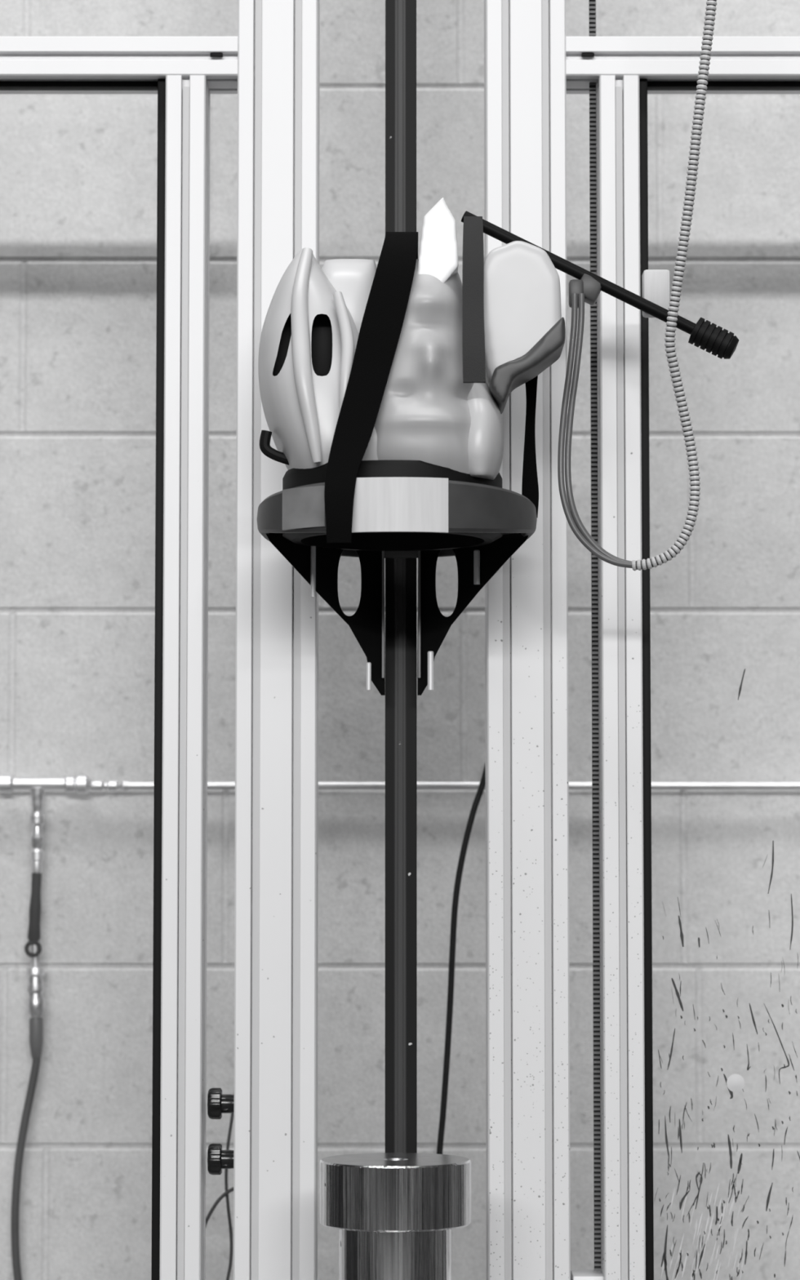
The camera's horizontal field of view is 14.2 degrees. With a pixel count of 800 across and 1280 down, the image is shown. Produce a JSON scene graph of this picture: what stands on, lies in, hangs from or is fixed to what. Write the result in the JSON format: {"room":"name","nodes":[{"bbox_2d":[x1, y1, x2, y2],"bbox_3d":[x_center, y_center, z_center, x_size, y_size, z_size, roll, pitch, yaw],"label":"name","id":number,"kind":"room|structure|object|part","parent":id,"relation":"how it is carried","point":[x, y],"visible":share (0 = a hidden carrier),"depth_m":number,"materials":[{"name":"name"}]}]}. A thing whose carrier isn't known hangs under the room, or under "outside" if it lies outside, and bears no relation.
{"room":"testing laboratory","nodes":[
{"label":"testing laboratory","id":0,"kind":"room"},
{"bbox_2d":[205,1186,233,1226],"bbox_3d":[-0.193,0.741,3.397,0.049,0.327,0.004,0,-4,0],"label":"cable","id":1,"kind":"object","parent":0,"point":[231,1189],"visible":0.52,"depth_m":3.40,"materials":[{"name":"grey plastic"}]},
{"bbox_2d":[224,1093,234,1279],"bbox_3d":[-0.184,0.692,3.410,0.024,0.432,0.003,0,-4,0],"label":"cable","id":2,"kind":"object","parent":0,"point":[232,1113],"visible":0.84,"depth_m":3.42,"materials":[{"name":"grey plastic"}]},
{"bbox_2d":[0,0,799,1279],"bbox_3d":[0.000,-0.096,3.751,3.200,2.313,0.110,0,-4,0],"label":"wall","id":3,"kind":"structure","parent":0,"point":[78,172],"depth_m":3.69,"materials":[{"name":"grey concrete"}]},
{"bbox_2d":[10,812,44,1279],"bbox_3d":[-0.419,0.596,3.623,0.036,0.802,0.021,0,-4,0],"label":"air hose","id":4,"kind":"object","parent":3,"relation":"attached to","point":[35,1002],"visible":1,"depth_m":3.63,"materials":[{"name":"grey rubber"}]},
{"bbox_2d":[0,774,799,812],"bbox_3d":[0.251,0.174,3.658,1.497,0.043,0.023,0,-4,0],"label":"pipe","id":5,"kind":"object","parent":3,"relation":"attached to","point":[81,784],"visible":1,"depth_m":3.65,"materials":[{"name":"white metal"}]},
{"bbox_2d":[31,788,44,812],"bbox_3d":[-0.412,0.182,3.657,0.016,0.027,0.016,0,-4,0],"label":"outlet","id":6,"kind":"object","parent":5,"relation":"attached to","point":[37,794],"depth_m":3.65,"materials":[{"name":"silver metal"}]},
{"bbox_2d":[436,764,485,1154],"bbox_3d":[0.073,0.468,3.396,0.088,0.865,0.007,0,-4,0],"label":"power cord","id":7,"kind":"object","parent":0,"point":[478,795],"visible":0.72,"depth_m":3.40,"materials":[{"name":"black plastic"}]},
{"bbox_3d":[0.000,0.959,1.537,3.200,0.100,4.400,0,-4,0],"label":"floor","id":8,"kind":"structure","parent":0,"visible":0},
{"bbox_2d":[207,0,319,1279],"bbox_3d":[-0.136,-0.002,3.218,0.106,2.050,0.080,0,-4,0],"label":"upright","id":9,"kind":"object","parent":8,"relation":"on","point":[276,904],"depth_m":3.17,"materials":[{"name":"grey metal"}]},
{"bbox_2d":[0,35,237,1279],"bbox_3d":[-0.391,0.210,3.203,0.458,1.626,0.080,0,-4,0],"label":"metal frame","id":10,"kind":"structure","parent":9,"relation":"attached to","point":[184,72],"depth_m":3.19,"materials":[{"name":"metal"}]},
{"bbox_3d":[-0.391,-0.582,3.258,0.458,0.040,0.080,0,-4,0],"label":"rail","id":11,"kind":"part","parent":10,"relation":"part of","materials":[{"name":"metal"}]},
{"bbox_3d":[-0.214,0.230,3.202,0.040,1.586,0.080,0,-4,0],"label":"post","id":12,"kind":"part","parent":10,"relation":"part of","materials":[{"name":"metal"}]},
{"bbox_3d":[-0.175,0.510,3.162,0.026,0.031,0.030,0,-4,0],"label":"clamp knob","id":13,"kind":"part","parent":9,"relation":"part of","materials":[{"name":"black plastic"}]},
{"bbox_3d":[-0.175,0.456,3.165,0.026,0.031,0.030,0,-4,0],"label":"clamp knob","id":14,"kind":"part","parent":9,"relation":"part of","materials":[{"name":"black plastic"}]},
{"bbox_3d":[-0.169,0.510,3.162,0.013,0.018,0.018,0,-4,0],"label":"stem","id":15,"kind":"part","parent":9,"relation":"part of","materials":[{"name":"black plastic"}]},
{"bbox_3d":[-0.169,0.456,3.166,0.013,0.018,0.018,0,-4,0],"label":"stem","id":16,"kind":"part","parent":9,"relation":"part of","materials":[{"name":"black plastic"}]},
{"bbox_2d":[319,1152,471,1279],"bbox_3d":[-0.004,0.741,2.941,0.260,0.529,0.260,0,-4,0],"label":"anvil","id":17,"kind":"object","parent":8,"relation":"on","point":[395,1215],"visible":1,"depth_m":2.90,"materials":[{"name":"metal"}]},
{"bbox_2d":[385,0,417,1152],"bbox_3d":[0.001,-0.005,3.170,0.031,2.050,0.025,0,-4,0],"label":"rail","id":18,"kind":"object","parent":8,"relation":"on","point":[401,758],"visible":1,"depth_m":3.15,"materials":[{"name":"black metal"}]},
{"bbox_2d":[257,459,537,695],"bbox_3d":[-0.013,-0.055,3.024,0.263,0.202,0.294,3,-5,-35],"label":"carriage","id":19,"kind":"object","parent":18,"relation":"attached to","point":[426,512],"visible":0.98,"depth_m":2.99,"materials":[{"name":"black metal"}]},
{"bbox_2d":[257,240,565,479],"bbox_3d":[0.010,-0.257,3.024,0.290,0.224,0.185,0,-4,0],"label":"helmet","id":20,"kind":"object","parent":19,"relation":"on","point":[312,325],"visible":0.62,"depth_m":2.96,"materials":[{"name":"white plastic"}]},
{"bbox_3d":[-0.114,-0.178,2.990,0.033,0.034,0.010,0,-4,0],"label":"rim trim","id":21,"kind":"part","parent":20,"relation":"part of","materials":[{"name":"black rubber"}]},
{"bbox_2d":[374,197,474,474],"bbox_3d":[0.019,-0.275,3.017,0.149,0.265,0.189,0,-4,6],"label":"headform","id":22,"kind":"object","parent":20,"relation":"in","point":[424,414],"visible":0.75,"depth_m":2.94,"materials":[{"name":"white"}]},
{"bbox_2d":[324,231,417,542],"bbox_3d":[-0.010,-0.236,2.993,0.064,0.313,0.240,-1,-4,14],"label":"strap","id":23,"kind":"object","parent":22,"relation":"attached to","point":[384,313],"visible":0.98,"depth_m":2.93,"materials":[{"name":"black fabric"}]},
{"bbox_2d":[462,216,485,382],"bbox_3d":[0.068,-0.316,3.002,0.022,0.176,0.158,0,-4,0],"label":"strap","id":24,"kind":"object","parent":22,"relation":"attached to","point":[473,268],"visible":1,"depth_m":2.94,"materials":[{"name":"grey fabric"}]},
{"bbox_2d":[521,375,538,516],"bbox_3d":[0.127,-0.195,3.059,0.022,0.160,0.018,0,-4,0],"label":"strap","id":25,"kind":"object","parent":20,"relation":"hanging from","point":[530,487],"visible":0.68,"depth_m":3.06,"materials":[{"name":"black fabric"}]},
{"bbox_2d":[461,210,738,359],"bbox_3d":[0.191,-0.339,3.082,0.265,0.147,0.036,0,-4,7],"label":"rod","id":26,"kind":"object","parent":20,"relation":"attached to","point":[655,301],"visible":0.98,"depth_m":3.07,"materials":[{"name":"black metal"}]},
{"bbox_2d":[568,273,601,307],"bbox_3d":[0.178,-0.333,3.081,0.033,0.032,0.028,0,-4,0],"label":"socket","id":27,"kind":"object","parent":26,"relation":"attached to","point":[589,284],"depth_m":3.07,"materials":[{"name":"grey plastic"}]},
{"bbox_2d":[557,0,716,570],"bbox_3d":[0.230,-0.418,3.030,0.169,0.709,0.040,-2,-4,25],"label":"cable","id":28,"kind":"object","parent":27,"relation":"attached to","point":[575,522],"visible":1,"depth_m":3.00,"materials":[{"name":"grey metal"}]},
{"bbox_2d":[484,0,570,1279],"bbox_3d":[0.126,-0.002,3.218,0.080,2.050,0.080,0,-4,0],"label":"upright","id":29,"kind":"object","parent":8,"relation":"on","point":[528,1215],"visible":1,"depth_m":3.17,"materials":[{"name":"grey metal"}]},
{"bbox_2d":[565,35,799,1279],"bbox_3d":[0.393,0.210,3.203,0.454,1.626,0.080,0,-4,0],"label":"metal frame","id":30,"kind":"structure","parent":29,"relation":"attached to","point":[624,69],"depth_m":3.19,"materials":[{"name":"metal"}]},
{"bbox_2d":[570,1270,604,1279],"bbox_3d":[0.184,0.653,3.166,0.031,0.060,0.053,0,-4,0],"label":"anchor","id":31,"kind":"object","parent":30,"relation":"attached to","point":[575,1274],"visible":0.98,"depth_m":3.15,"materials":[{"name":"metal"}]},
{"bbox_2d":[588,0,601,1271],"bbox_3d":[0.195,-0.202,3.222,0.007,1.649,0.006,0,-4,0],"label":"belt","id":32,"kind":"object","parent":30,"relation":"attached to","point":[592,3],"visible":0.95,"depth_m":3.20,"materials":[{"name":"grey rubber"}]},
{"bbox_3d":[0.219,0.230,3.202,0.040,1.586,0.080,0,-4,0],"label":"post","id":33,"kind":"part","parent":30,"relation":"part of","materials":[{"name":"metal"}]},
{"bbox_3d":[0.393,-0.582,3.258,0.454,0.040,0.080,0,-4,0],"label":"rail","id":34,"kind":"part","parent":30,"relation":"part of","materials":[{"name":"metal"}]}
]}

